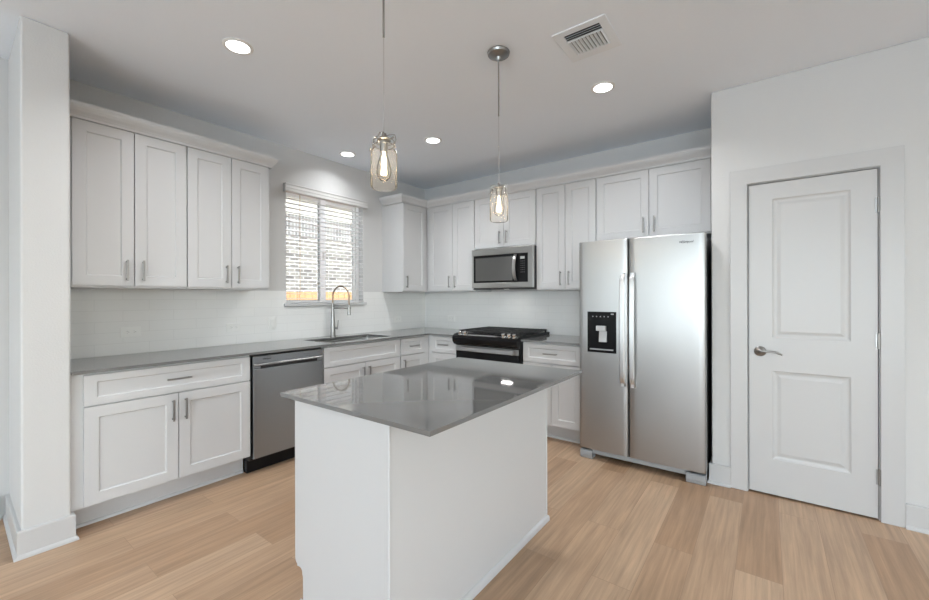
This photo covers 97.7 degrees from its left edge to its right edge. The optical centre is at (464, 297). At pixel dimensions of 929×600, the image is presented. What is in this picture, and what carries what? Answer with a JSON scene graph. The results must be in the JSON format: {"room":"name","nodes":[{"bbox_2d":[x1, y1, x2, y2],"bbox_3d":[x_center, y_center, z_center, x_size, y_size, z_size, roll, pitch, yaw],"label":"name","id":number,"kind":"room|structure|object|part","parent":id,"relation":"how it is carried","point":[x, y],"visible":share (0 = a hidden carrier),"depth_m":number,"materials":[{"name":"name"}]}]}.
{"room":"kitchen","nodes":[
{"label":"kitchen","id":0,"kind":"room"},
{"bbox_2d":[8,16,70,529],"bbox_3d":[-2.436,-0.056,2.307,0.632,2.740,0.185,0,0,37],"label":"wall","id":1,"kind":"structure","parent":0,"point":[39,58],"depth_m":2.12,"materials":[{"name":"grey paint"}]},
{"bbox_2d":[3,493,78,561],"bbox_3d":[-2.423,1.244,2.299,0.660,0.138,0.240,0,0,37],"label":"baseboard","id":2,"kind":"structure","parent":1,"relation":"attached to","point":[37,539],"depth_m":2.12,"materials":[{"name":"grey paint"}]},
{"bbox_2d":[0,57,424,518],"bbox_3d":[-3.258,-0.054,1.852,0.158,2.740,9.250,0,0,37],"label":"wall","id":3,"kind":"structure","parent":0,"point":[168,319],"depth_m":3.41,"materials":[{"name":"grey paint"}]},
{"bbox_2d":[70,117,185,288],"bbox_3d":[-2.288,-0.565,2.714,0.384,1.012,0.643,0,0,37],"label":"upper cabinet","id":4,"kind":"object","parent":3,"relation":"attached to","point":[128,189],"visible":0.95,"depth_m":2.60,"materials":[{"name":"grey paint"}]},
{"bbox_3d":[-2.244,-0.571,2.525,0.020,0.996,0.294,0,0,37],"label":"door","id":5,"kind":"part","parent":4,"relation":"part of","materials":[{"name":"grey paint"}]},
{"bbox_3d":[-2.157,-0.173,2.595,0.035,0.135,0.011,0,0,37],"label":"handle","id":6,"kind":"part","parent":4,"relation":"part of","materials":[{"name":"silver metal"}]},
{"bbox_3d":[-2.107,-0.173,2.662,0.035,0.135,0.011,0,0,37],"label":"handle","id":7,"kind":"part","parent":4,"relation":"part of","materials":[{"name":"silver metal"}]},
{"bbox_3d":[-2.066,-0.571,2.764,0.020,0.996,0.292,0,0,37],"label":"door","id":8,"kind":"part","parent":4,"relation":"part of","materials":[{"name":"grey paint"}]},
{"bbox_2d":[120,326,140,337],"bbox_3d":[-2.379,0.247,2.890,0.007,0.072,0.116,0,0,37],"label":"power outlet","id":9,"kind":"object","parent":3,"relation":"attached to","point":[124,331],"visible":1,"depth_m":2.89,"materials":[{"name":"white plastic"}]},
{"bbox_2d":[70,99,278,168],"bbox_3d":[-2.083,-1.115,2.969,0.371,0.088,1.299,0,0,37],"label":"trim","id":10,"kind":"structure","parent":3,"relation":"attached to","point":[80,110],"depth_m":2.75,"materials":[{"name":"grey paint"}]},
{"bbox_2d":[170,147,268,289],"bbox_3d":[-1.917,-0.566,3.211,0.384,1.012,0.593,0,0,37],"label":"upper cabinet","id":11,"kind":"object","parent":3,"relation":"attached to","point":[227,199],"visible":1,"depth_m":3.09,"materials":[{"name":"grey paint"}]},
{"bbox_3d":[-1.887,-0.572,3.005,0.020,0.996,0.292,0,0,37],"label":"door","id":12,"kind":"part","parent":11,"relation":"part of","materials":[{"name":"grey paint"}]},
{"bbox_3d":[-1.800,-0.174,3.074,0.035,0.135,0.011,0,0,37],"label":"handle","id":13,"kind":"part","parent":11,"relation":"part of","materials":[{"name":"silver metal"}]},
{"bbox_3d":[-1.750,-0.174,3.141,0.035,0.135,0.011,0,0,37],"label":"handle","id":14,"kind":"part","parent":11,"relation":"part of","materials":[{"name":"silver metal"}]},
{"bbox_3d":[-1.710,-0.572,3.242,0.020,0.996,0.288,0,0,37],"label":"door","id":15,"kind":"part","parent":11,"relation":"part of","materials":[{"name":"grey paint"}]},
{"bbox_2d":[226,323,239,331],"bbox_3d":[-1.965,0.256,3.447,0.007,0.072,0.116,0,0,37],"label":"power outlet","id":16,"kind":"object","parent":3,"relation":"attached to","point":[230,327],"visible":1,"depth_m":3.44,"materials":[{"name":"white plastic"}]},
{"bbox_2d":[70,288,424,358],"bbox_3d":[-1.577,0.170,3.981,0.008,0.462,3.524,0,0,37],"label":"tile backsplash","id":17,"kind":"structure","parent":3,"relation":"attached to","point":[167,319],"depth_m":3.29,"materials":[{"name":"white tile"}]},
{"bbox_2d":[268,317,275,329],"bbox_3d":[-1.762,0.236,3.717,0.008,0.116,0.072,0,0,37],"label":"light switch","id":18,"kind":"object","parent":3,"relation":"attached to","point":[271,320],"visible":1,"depth_m":3.71,"materials":[{"name":"white plastic"}]},
{"bbox_2d":[286,192,358,302],"bbox_3d":[-1.496,-0.496,4.264,0.073,1.103,0.913,0,0,37],"label":"window","id":19,"kind":"structure","parent":3,"relation":"in","point":[320,289],"depth_m":4.26,"materials":[{"name":"white plastic"}]},
{"bbox_2d":[283,182,367,302],"bbox_3d":[-1.413,-0.512,4.202,0.094,1.124,0.975,0,0,37],"label":"window blind","id":20,"kind":"object","parent":19,"relation":"attached to","point":[299,190],"visible":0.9,"depth_m":4.16,"materials":[{"name":"white plastic"}]},
{"bbox_3d":[-1.428,0.044,4.215,0.048,0.012,0.903,0,0,37],"label":"rail","id":21,"kind":"part","parent":20,"relation":"part of","materials":[{"name":"white plastic"}]},
{"bbox_2d":[283,302,366,305],"bbox_3d":[-1.433,0.071,4.218,0.104,0.030,0.975,0,0,37],"label":"trim","id":22,"kind":"structure","parent":3,"relation":"attached to","point":[342,303],"depth_m":4.11,"materials":[{"name":"grey paint"}]},
{"bbox_2d":[394,316,400,321],"bbox_3d":[-0.821,0.267,4.982,0.007,0.072,0.116,0,0,37],"label":"power outlet","id":23,"kind":"object","parent":3,"relation":"attached to","point":[396,318],"visible":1,"depth_m":4.98,"materials":[{"name":"white plastic"}]},
{"bbox_2d":[382,203,426,291],"bbox_3d":[-0.599,-0.569,4.979,0.384,1.012,0.734,0,0,37],"label":"upper cabinet","id":24,"kind":"object","parent":3,"relation":"attached to","point":[404,225],"visible":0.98,"depth_m":4.72,"materials":[{"name":"grey paint"}]},
{"bbox_3d":[-0.587,-0.575,4.749,0.020,0.996,0.375,0,0,37],"label":"door","id":25,"kind":"part","parent":24,"relation":"part of","materials":[{"name":"grey paint"}]},
{"bbox_2d":[0,0,928,189],"bbox_3d":[-0.223,-1.507,-0.506,8.050,0.150,9.500,0,0,37],"label":"ceiling","id":26,"kind":"structure","parent":0,"point":[311,82],"depth_m":2.46,"materials":[{"name":"white paint"}]},
{"bbox_2d":[222,37,253,54],"bbox_3d":[-1.288,-1.425,2.307,0.157,0.008,0.157,0,0,37],"label":"recessed light","id":27,"kind":"object","parent":26,"relation":"in","point":[235,45],"visible":1,"depth_m":2.30,"materials":[{"name":"white plastic"}]},
{"bbox_2d":[339,151,355,156],"bbox_3d":[-1.166,-1.425,4.043,0.157,0.008,0.157,0,0,37],"label":"recessed light","id":28,"kind":"object","parent":26,"relation":"in","point":[342,153],"visible":1,"depth_m":4.04,"materials":[{"name":"white plastic"}]},
{"bbox_2d":[370,0,396,191],"bbox_3d":[-0.329,-0.936,1.651,0.132,0.992,0.132,0,0,17],"label":"pendant light","id":29,"kind":"object","parent":26,"relation":"hanging from","point":[383,140],"visible":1,"depth_m":1.65,"materials":[{"name":"clear glass"}]},
{"bbox_3d":[-0.330,-1.222,1.651,0.008,0.330,0.008,0,0,17],"label":"rod","id":30,"kind":"part","parent":29,"relation":"part of","materials":[{"name":"silver metal"}]},
{"bbox_3d":[-0.328,-0.530,1.651,0.060,0.119,0.060,0,0,17],"label":"light bulb","id":31,"kind":"part","parent":29,"relation":"part of","materials":[{"name":"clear glass"}]},
{"bbox_3d":[-0.328,-0.548,1.651,0.011,0.084,0.012,0,0,17],"label":"stem","id":32,"kind":"part","parent":29,"relation":"part of","materials":[{"name":"beige glass"}]},
{"bbox_3d":[-0.329,-0.859,1.651,0.005,0.395,0.005,0,0,17],"label":"cord","id":33,"kind":"part","parent":29,"relation":"part of","materials":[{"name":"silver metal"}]},
{"bbox_2d":[377,133,390,153],"bbox_3d":[-0.328,-0.629,1.651,0.056,0.078,0.056,0,0,17],"label":"socket","id":34,"kind":"object","parent":29,"relation":"attached to","point":[384,140],"depth_m":1.64,"materials":[{"name":"silver metal"}]},
{"bbox_2d":[371,137,396,191],"bbox_3d":[-0.328,-0.540,1.651,0.106,0.200,0.106,0,0,17],"label":"glass jar","id":35,"kind":"object","parent":29,"relation":"on","point":[383,142],"depth_m":1.65,"materials":[{"name":"clear glass"}]},
{"bbox_2d":[424,137,441,143],"bbox_3d":[-0.287,-1.427,3.693,0.157,0.008,0.157,0,0,37],"label":"recessed light","id":36,"kind":"object","parent":26,"relation":"in","point":[432,140],"visible":1,"depth_m":3.69,"materials":[{"name":"white plastic"}]},
{"bbox_2d":[487,46,509,222],"bbox_3d":[0.200,-0.937,2.372,0.132,0.992,0.132,0,0,17],"label":"pendant light","id":37,"kind":"object","parent":26,"relation":"hanging from","point":[496,53],"visible":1,"depth_m":2.37,"materials":[{"name":"clear glass"}]},
{"bbox_3d":[0.200,-1.223,2.372,0.008,0.330,0.008,0,0,17],"label":"rod","id":38,"kind":"part","parent":37,"relation":"part of","materials":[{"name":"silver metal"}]},
{"bbox_3d":[0.201,-0.861,2.372,0.005,0.395,0.005,0,0,17],"label":"cord","id":39,"kind":"part","parent":37,"relation":"part of","materials":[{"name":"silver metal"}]},
{"bbox_2d":[494,183,503,196],"bbox_3d":[0.201,-0.630,2.372,0.056,0.078,0.056,0,0,17],"label":"socket","id":40,"kind":"object","parent":37,"relation":"attached to","point":[498,193],"depth_m":2.36,"materials":[{"name":"silver metal"}]},
{"bbox_2d":[490,188,507,222],"bbox_3d":[0.201,-0.541,2.372,0.106,0.200,0.106,0,0,17],"label":"glass jar","id":41,"kind":"object","parent":37,"relation":"on","point":[498,193],"depth_m":2.38,"materials":[{"name":"clear glass"}]},
{"bbox_2d":[552,14,621,61],"bbox_3d":[0.685,-1.428,2.260,0.290,0.012,0.310,0,0,37],"label":"ceiling vent","id":42,"kind":"object","parent":26,"relation":"in","point":[581,41],"visible":1,"depth_m":2.25,"materials":[{"name":"white metal"}]},
{"bbox_2d":[591,81,614,93],"bbox_3d":[0.945,-1.431,2.769,0.157,0.008,0.157,0,0,37],"label":"recessed light","id":43,"kind":"object","parent":26,"relation":"in","point":[604,86],"visible":1,"depth_m":2.76,"materials":[{"name":"white plastic"}]},
{"bbox_2d":[0,437,928,599],"bbox_3d":[-0.215,1.368,-0.506,8.050,0.120,9.500,0,0,37],"label":"floor","id":44,"kind":"structure","parent":0,"point":[616,529],"depth_m":2.11,"materials":[{"name":"brown wood"}]},
{"bbox_2d":[71,355,249,528],"bbox_3d":[-2.079,0.868,2.755,0.645,0.889,0.955,0,0,37],"label":"base cabinet","id":45,"kind":"object","parent":44,"relation":"on","point":[140,437],"visible":0.97,"depth_m":2.51,"materials":[{"name":"grey paint"}]},
{"bbox_3d":[-1.977,0.888,2.428,0.020,0.549,0.448,0,0,37],"label":"door","id":46,"kind":"part","parent":45,"relation":"part of","materials":[{"name":"grey paint"}]},
{"bbox_3d":[-1.843,0.520,2.608,0.020,0.170,0.899,0,0,37],"label":"drawer","id":47,"kind":"part","parent":45,"relation":"part of","materials":[{"name":"grey paint"}]},
{"bbox_3d":[-1.841,0.717,2.565,0.035,0.135,0.011,0,0,37],"label":"handle","id":48,"kind":"part","parent":45,"relation":"part of","materials":[{"name":"silver metal"}]},
{"bbox_3d":[-1.821,0.518,2.592,0.035,0.011,0.135,0,0,37],"label":"handle","id":49,"kind":"part","parent":45,"relation":"part of","materials":[{"name":"silver metal"}]},
{"bbox_3d":[-1.799,0.716,2.621,0.035,0.135,0.011,0,0,37],"label":"handle","id":50,"kind":"part","parent":45,"relation":"part of","materials":[{"name":"silver metal"}]},
{"bbox_3d":[-1.707,0.887,2.790,0.020,0.549,0.446,0,0,37],"label":"door","id":51,"kind":"part","parent":45,"relation":"part of","materials":[{"name":"grey paint"}]},
{"bbox_2d":[71,327,462,375],"bbox_3d":[-1.168,0.410,3.677,1.026,0.018,3.526,0,0,37],"label":"countertop","id":52,"kind":"structure","parent":45,"relation":"on","point":[79,366],"depth_m":3.01,"materials":[{"name":"grey stone"}]},
{"bbox_2d":[330,285,350,336],"bbox_3d":[-1.253,0.140,4.099,0.252,0.520,0.060,0,0,23],"label":"kitchen faucet","id":53,"kind":"object","parent":52,"relation":"on","point":[332,329],"visible":1,"depth_m":4.12,"materials":[{"name":"silver metal"}]},
{"bbox_2d":[315,336,378,342],"bbox_3d":[-1.127,0.541,3.988,0.420,0.230,0.800,0,0,37],"label":"sink","id":54,"kind":"object","parent":52,"relation":"in","point":[366,337],"visible":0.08,"depth_m":4.20,"materials":[{"name":"silver metal"}]},
{"bbox_2d":[243,347,322,472],"bbox_3d":[-1.618,0.871,3.388,0.609,0.880,0.603,0,0,37],"label":"dishwasher","id":55,"kind":"object","parent":44,"relation":"on","point":[272,416],"visible":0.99,"depth_m":3.13,"materials":[{"name":"silver metal"}]},
{"bbox_3d":[-1.458,1.261,3.270,0.045,0.099,0.599,0,0,37],"label":"kick plate","id":56,"kind":"part","parent":55,"relation":"part of","materials":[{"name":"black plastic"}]},
{"bbox_3d":[-1.394,0.485,3.225,0.032,0.096,0.584,0,0,37],"label":"control panel","id":57,"kind":"part","parent":55,"relation":"part of","materials":[{"name":"silver metal"}]},
{"bbox_3d":[-1.377,0.501,3.212,0.010,0.015,0.580,0,0,37],"label":"pocket handle","id":58,"kind":"part","parent":55,"relation":"part of","materials":[{"name":"silver metal"}]},
{"bbox_2d":[321,336,399,383],"bbox_3d":[-1.160,0.865,3.989,0.645,0.889,0.899,0,0,37],"label":"base cabinet","id":59,"kind":"object","parent":44,"relation":"on","point":[347,361],"visible":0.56,"depth_m":3.77,"materials":[{"name":"grey paint"}]},
{"bbox_3d":[-1.071,0.885,3.643,0.020,0.549,0.443,0,0,37],"label":"door","id":60,"kind":"part","parent":59,"relation":"part of","materials":[{"name":"grey paint"}]},
{"bbox_3d":[-0.938,0.518,3.822,0.020,0.170,0.891,0,0,37],"label":"drawer","id":61,"kind":"part","parent":59,"relation":"part of","materials":[{"name":"grey paint"}]},
{"bbox_3d":[-0.803,0.885,4.002,0.020,0.549,0.443,0,0,37],"label":"door","id":62,"kind":"part","parent":59,"relation":"part of","materials":[{"name":"grey paint"}]},
{"bbox_2d":[399,335,428,368],"bbox_3d":[-0.757,0.864,4.529,0.645,0.889,0.447,0,0,37],"label":"base cabinet","id":63,"kind":"object","parent":44,"relation":"on","point":[414,351],"visible":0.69,"depth_m":4.35,"materials":[{"name":"grey paint"}]},
{"bbox_3d":[-0.554,0.517,4.338,0.020,0.170,0.355,0,0,37],"label":"drawer","id":64,"kind":"part","parent":63,"relation":"part of","materials":[{"name":"grey paint"}]},
{"bbox_3d":[-0.553,0.884,4.338,0.020,0.549,0.355,0,0,37],"label":"door","id":65,"kind":"part","parent":63,"relation":"part of","materials":[{"name":"grey paint"}]},
{"bbox_2d":[295,388,549,599],"bbox_3d":[-0.133,0.869,2.063,0.638,0.876,1.253,0,0,37],"label":"kitchen island","id":66,"kind":"object","parent":44,"relation":"on","point":[383,512],"visible":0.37,"depth_m":1.62,"materials":[{"name":"grey paint"}]},
{"bbox_3d":[-0.491,0.870,1.578,0.578,0.876,0.019,0,0,37],"label":"panel","id":67,"kind":"part","parent":66,"relation":"part of","materials":[{"name":"grey paint"}]},
{"bbox_3d":[-0.100,1.289,2.039,0.560,0.035,1.253,0,0,37],"label":"shoe moulding","id":68,"kind":"part","parent":66,"relation":"part of","materials":[{"name":"grey paint"}]},
{"bbox_2d":[280,357,581,436],"bbox_3d":[-0.073,0.421,2.020,0.872,0.018,1.280,0,0,37],"label":"island countertop","id":69,"kind":"structure","parent":66,"relation":"on","point":[428,399],"depth_m":1.77,"materials":[{"name":"grey stone"}]},
{"bbox_3d":[0.107,0.868,1.885,0.013,0.876,1.225,0,0,37],"label":"panel","id":70,"kind":"part","parent":66,"relation":"part of","materials":[{"name":"grey paint"}]},
{"bbox_2d":[429,335,455,362],"bbox_3d":[-0.066,0.862,4.641,0.415,0.889,0.645,0,0,37],"label":"base cabinet","id":71,"kind":"object","parent":44,"relation":"on","point":[441,348],"visible":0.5,"depth_m":4.43,"materials":[{"name":"grey paint"}]},
{"bbox_3d":[-0.213,0.516,4.404,0.360,0.170,0.020,0,0,37],"label":"drawer","id":72,"kind":"part","parent":71,"relation":"part of","materials":[{"name":"grey paint"}]},
{"bbox_3d":[-0.213,0.883,4.404,0.360,0.549,0.020,0,0,37],"label":"door","id":73,"kind":"part","parent":71,"relation":"part of","materials":[{"name":"grey paint"}]},
{"bbox_2d":[452,326,549,363],"bbox_3d":[0.387,0.823,4.258,0.766,0.967,0.718,0,0,37],"label":"gas range","id":74,"kind":"object","parent":44,"relation":"on","point":[501,344],"visible":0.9,"depth_m":4.01,"materials":[{"name":"black metal"}]},
{"bbox_3d":[0.189,0.380,3.994,0.559,0.010,0.020,0,0,37],"label":"console trim","id":75,"kind":"part","parent":74,"relation":"part of","materials":[{"name":"silver metal"}]},
{"bbox_2d":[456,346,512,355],"bbox_3d":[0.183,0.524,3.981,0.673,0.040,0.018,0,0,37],"label":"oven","id":76,"kind":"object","parent":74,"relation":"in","point":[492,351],"depth_m":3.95,"materials":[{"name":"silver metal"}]},
{"bbox_3d":[0.209,0.522,4.022,0.747,0.055,0.008,0,0,37],"label":"door trim","id":77,"kind":"part","parent":74,"relation":"part of","materials":[{"name":"silver metal"}]},
{"bbox_2d":[456,344,519,363],"bbox_3d":[0.219,0.792,4.034,0.751,0.599,0.026,0,0,37],"label":"oven","id":78,"kind":"object","parent":74,"relation":"in","point":[515,358],"depth_m":3.99,"materials":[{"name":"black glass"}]},
{"bbox_2d":[456,331,549,338],"bbox_3d":[0.409,0.382,4.290,0.766,0.025,0.640,0,0,37],"label":"cooktop","id":79,"kind":"object","parent":74,"relation":"in","point":[520,334],"depth_m":4.05,"materials":[{"name":"black ceramic"}]},
{"bbox_2d":[520,334,548,363],"bbox_3d":[0.414,0.835,4.295,0.759,0.882,0.623,0,0,37],"label":"base cabinet","id":80,"kind":"object","parent":74,"relation":"in","point":[524,336],"depth_m":3.85,"materials":[{"name":"grey wood"}]},
{"bbox_2d":[523,342,579,443],"bbox_3d":[0.960,0.860,3.877,0.599,0.889,0.645,0,0,37],"label":"base cabinet","id":81,"kind":"object","parent":44,"relation":"on","point":[563,398],"visible":0.41,"depth_m":3.62,"materials":[{"name":"grey paint"}]},
{"bbox_3d":[0.671,0.881,3.745,0.281,0.549,0.020,0,0,37],"label":"door","id":82,"kind":"part","parent":81,"relation":"part of","materials":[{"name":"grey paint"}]},
{"bbox_2d":[521,334,579,345],"bbox_3d":[0.967,0.404,3.881,0.612,0.018,0.648,0,0,37],"label":"countertop","id":83,"kind":"structure","parent":81,"relation":"on","point":[551,339],"depth_m":3.79,"materials":[{"name":"grey stone"}]},
{"bbox_3d":[0.785,0.513,3.660,0.567,0.170,0.020,0,0,37],"label":"drawer","id":84,"kind":"part","parent":81,"relation":"part of","materials":[{"name":"grey paint"}]},
{"bbox_3d":[0.900,0.880,3.574,0.281,0.549,0.020,0,0,37],"label":"door","id":85,"kind":"part","parent":81,"relation":"part of","materials":[{"name":"grey paint"}]},
{"bbox_2d":[579,232,711,485],"bbox_3d":[1.506,0.427,3.329,0.894,1.751,0.830,0,0,37],"label":"refrigerator","id":86,"kind":"object","parent":44,"relation":"on","point":[646,302],"visible":1,"depth_m":3.00,"materials":[{"name":"grey metal"}]},
{"bbox_3d":[1.111,0.384,3.227,0.382,1.664,0.082,0,0,37],"label":"freezer door","id":87,"kind":"part","parent":86,"relation":"part of","materials":[{"name":"silver metal"}]},
{"bbox_3d":[1.203,0.248,3.083,0.038,0.868,0.074,0,0,37],"label":"handle","id":88,"kind":"part","parent":86,"relation":"part of","materials":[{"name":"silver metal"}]},
{"bbox_3d":[1.259,0.248,3.041,0.038,0.868,0.074,0,0,37],"label":"handle","id":89,"kind":"part","parent":86,"relation":"part of","materials":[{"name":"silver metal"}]},
{"bbox_3d":[1.472,0.383,2.958,0.504,1.664,0.082,0,0,37],"label":"fridge door","id":90,"kind":"part","parent":86,"relation":"part of","materials":[{"name":"silver metal"}]},
{"bbox_2d":[379,145,710,208],"bbox_3d":[0.482,-1.122,3.947,3.314,0.088,0.494,0,0,37],"label":"trim","id":91,"kind":"structure","parent":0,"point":[703,152],"depth_m":3.80,"materials":[{"name":"grey paint"}]},
{"bbox_2d":[425,128,710,335],"bbox_3d":[0.901,-0.065,4.422,3.456,2.740,0.158,0,0,37],"label":"wall","id":92,"kind":"structure","parent":0,"point":[558,312],"depth_m":4.48,"materials":[{"name":"grey paint"}]},
{"bbox_2d":[448,315,454,320],"bbox_3d":[-0.167,0.266,5.115,0.116,0.072,0.007,0,0,37],"label":"power outlet","id":93,"kind":"object","parent":92,"relation":"attached to","point":[450,317],"visible":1,"depth_m":5.11,"materials":[{"name":"white plastic"}]},
{"bbox_2d":[427,200,490,291],"bbox_3d":[-0.087,-0.570,4.828,0.719,1.012,0.384,0,0,37],"label":"upper cabinet","id":94,"kind":"object","parent":92,"relation":"attached to","point":[450,228],"visible":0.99,"depth_m":4.68,"materials":[{"name":"grey paint"}]},
{"bbox_3d":[-0.277,-0.576,4.785,0.358,0.996,0.020,0,0,37],"label":"door","id":95,"kind":"part","parent":94,"relation":"part of","materials":[{"name":"grey paint"}]},
{"bbox_3d":[-0.009,-0.577,4.586,0.299,0.996,0.020,0,0,37],"label":"door","id":96,"kind":"part","parent":94,"relation":"part of","materials":[{"name":"grey paint"}]},
{"bbox_2d":[425,291,579,335],"bbox_3d":[0.441,0.165,4.671,2.401,0.462,0.008,0,0,37],"label":"tile backsplash","id":97,"kind":"structure","parent":92,"relation":"attached to","point":[558,312],"depth_m":4.63,"materials":[{"name":"white tile"}]},
{"bbox_2d":[475,189,536,249],"bbox_3d":[0.504,-0.798,4.388,0.749,0.558,0.384,0,0,37],"label":"upper cabinet","id":98,"kind":"object","parent":92,"relation":"attached to","point":[520,229],"visible":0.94,"depth_m":4.23,"materials":[{"name":"grey paint"}]},
{"bbox_3d":[0.267,-0.803,4.380,0.370,0.544,0.020,0,0,37],"label":"door","id":99,"kind":"part","parent":98,"relation":"part of","materials":[{"name":"grey paint"}]},
{"bbox_2d":[472,245,536,289],"bbox_3d":[0.483,-0.301,4.358,0.748,0.432,0.437,0,0,37],"label":"microwave oven","id":100,"kind":"object","parent":98,"relation":"attached to","point":[506,268],"visible":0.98,"depth_m":4.19,"materials":[{"name":"grey metal"}]},
{"bbox_3d":[0.373,-0.299,4.244,0.664,0.291,0.028,0,0,37],"label":"door glass","id":101,"kind":"part","parent":100,"relation":"part of","materials":[{"name":"black glass"}]},
{"bbox_3d":[0.506,-0.304,4.098,0.034,0.266,0.048,0,0,37],"label":"door handle","id":102,"kind":"part","parent":100,"relation":"part of","materials":[{"name":"silver metal"}]},
{"bbox_3d":[0.566,-0.803,4.157,0.368,0.544,0.020,0,0,37],"label":"door","id":103,"kind":"part","parent":98,"relation":"part of","materials":[{"name":"grey paint"}]},
{"bbox_2d":[536,179,596,290],"bbox_3d":[1.047,-0.573,3.983,0.599,1.012,0.384,0,0,37],"label":"upper cabinet","id":104,"kind":"object","parent":92,"relation":"attached to","point":[566,214],"visible":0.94,"depth_m":3.86,"materials":[{"name":"grey paint"}]},
{"bbox_3d":[0.841,-0.579,3.953,0.296,0.996,0.020,0,0,37],"label":"door","id":105,"kind":"part","parent":104,"relation":"part of","materials":[{"name":"grey paint"}]},
{"bbox_3d":[1.079,-0.579,3.775,0.290,0.996,0.020,0,0,37],"label":"door","id":106,"kind":"part","parent":104,"relation":"part of","materials":[{"name":"grey paint"}]},
{"bbox_2d":[597,158,710,240],"bbox_3d":[1.659,-0.789,3.526,0.924,0.584,0.384,0,0,37],"label":"upper cabinet","id":107,"kind":"object","parent":92,"relation":"attached to","point":[676,198],"visible":0.88,"depth_m":3.38,"materials":[{"name":"grey paint"}]},
{"bbox_3d":[1.379,-0.794,3.551,0.438,0.568,0.020,0,0,37],"label":"door","id":108,"kind":"part","parent":107,"relation":"part of","materials":[{"name":"grey paint"}]},
{"bbox_3d":[1.507,-0.610,3.422,0.011,0.135,0.035,0,0,37],"label":"handle","id":109,"kind":"part","parent":107,"relation":"part of","materials":[{"name":"silver metal"}]},
{"bbox_3d":[1.736,-0.795,3.285,0.443,0.568,0.020,0,0,37],"label":"door","id":110,"kind":"part","parent":107,"relation":"part of","materials":[{"name":"grey paint"}]},
{"bbox_2d":[711,37,928,520],"bbox_3d":[3.482,-0.072,1.627,4.264,2.740,0.120,0,0,37],"label":"wall","id":111,"kind":"structure","parent":0,"point":[877,99],"depth_m":2.45,"materials":[{"name":"grey paint"}]},
{"bbox_2d":[749,169,880,517],"bbox_3d":[2.157,0.270,2.533,0.624,2.037,0.088,0,0,37],"label":"door","id":112,"kind":"structure","parent":111,"relation":"in","point":[814,337],"depth_m":2.52,"materials":[{"name":"grey paint"}]},
{"bbox_3d":[1.978,0.357,2.644,0.150,0.068,0.053,0,0,37],"label":"lever handle","id":113,"kind":"part","parent":112,"relation":"part of","materials":[{"name":"silver metal"}]},
{"bbox_2d":[730,145,905,527],"bbox_3d":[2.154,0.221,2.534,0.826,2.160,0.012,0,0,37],"label":"trim","id":114,"kind":"structure","parent":111,"relation":"attached to","point":[891,160],"depth_m":2.33,"materials":[{"name":"grey paint"}]},
{"bbox_2d":[906,503,928,534],"bbox_3d":[3.817,1.228,1.288,3.328,0.138,0.027,0,0,37],"label":"baseboard","id":115,"kind":"structure","parent":111,"relation":"attached to","point":[917,517],"depth_m":2.25,"materials":[{"name":"grey paint"}]},
{"bbox_3d":[2.026,-0.068,3.141,0.120,2.740,0.568,0,0,37],"label":"wall","id":116,"kind":"structure","parent":0,"visible":0},
{"bbox_2d":[707,457,730,487],"bbox_3d":[1.882,1.233,2.972,0.138,0.138,0.415,0,0,37],"label":"baseboard","id":117,"kind":"structure","parent":116,"relation":"attached to","point":[720,475],"depth_m":2.81,"materials":[{"name":"grey paint"}]},
{"label":"outside","id":118,"kind":"structure","parent":0,"visible":0},
{"bbox_3d":[-5.642,1.507,10.461,13.740,0.130,26.000,0,0,37],"label":"ground","id":119,"kind":"structure","parent":118,"visible":0},
{"bbox_2d":[286,197,351,291],"bbox_3d":[-2.881,-0.425,9.646,0.950,3.720,16.000,0,0,37],"label":"house","id":120,"kind":"structure","parent":119,"relation":"on","point":[340,279],"depth_m":8.96,"materials":[{"name":"brick"}]},
{"bbox_2d":[286,292,351,299],"bbox_3d":[-1.736,0.665,8.827,0.060,1.534,14.052,0,0,37],"label":"wooden fence","id":121,"kind":"object","parent":119,"relation":"on","point":[337,295],"visible":0.04,"depth_m":7.42,"materials":[{"name":"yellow wood"}]}
]}

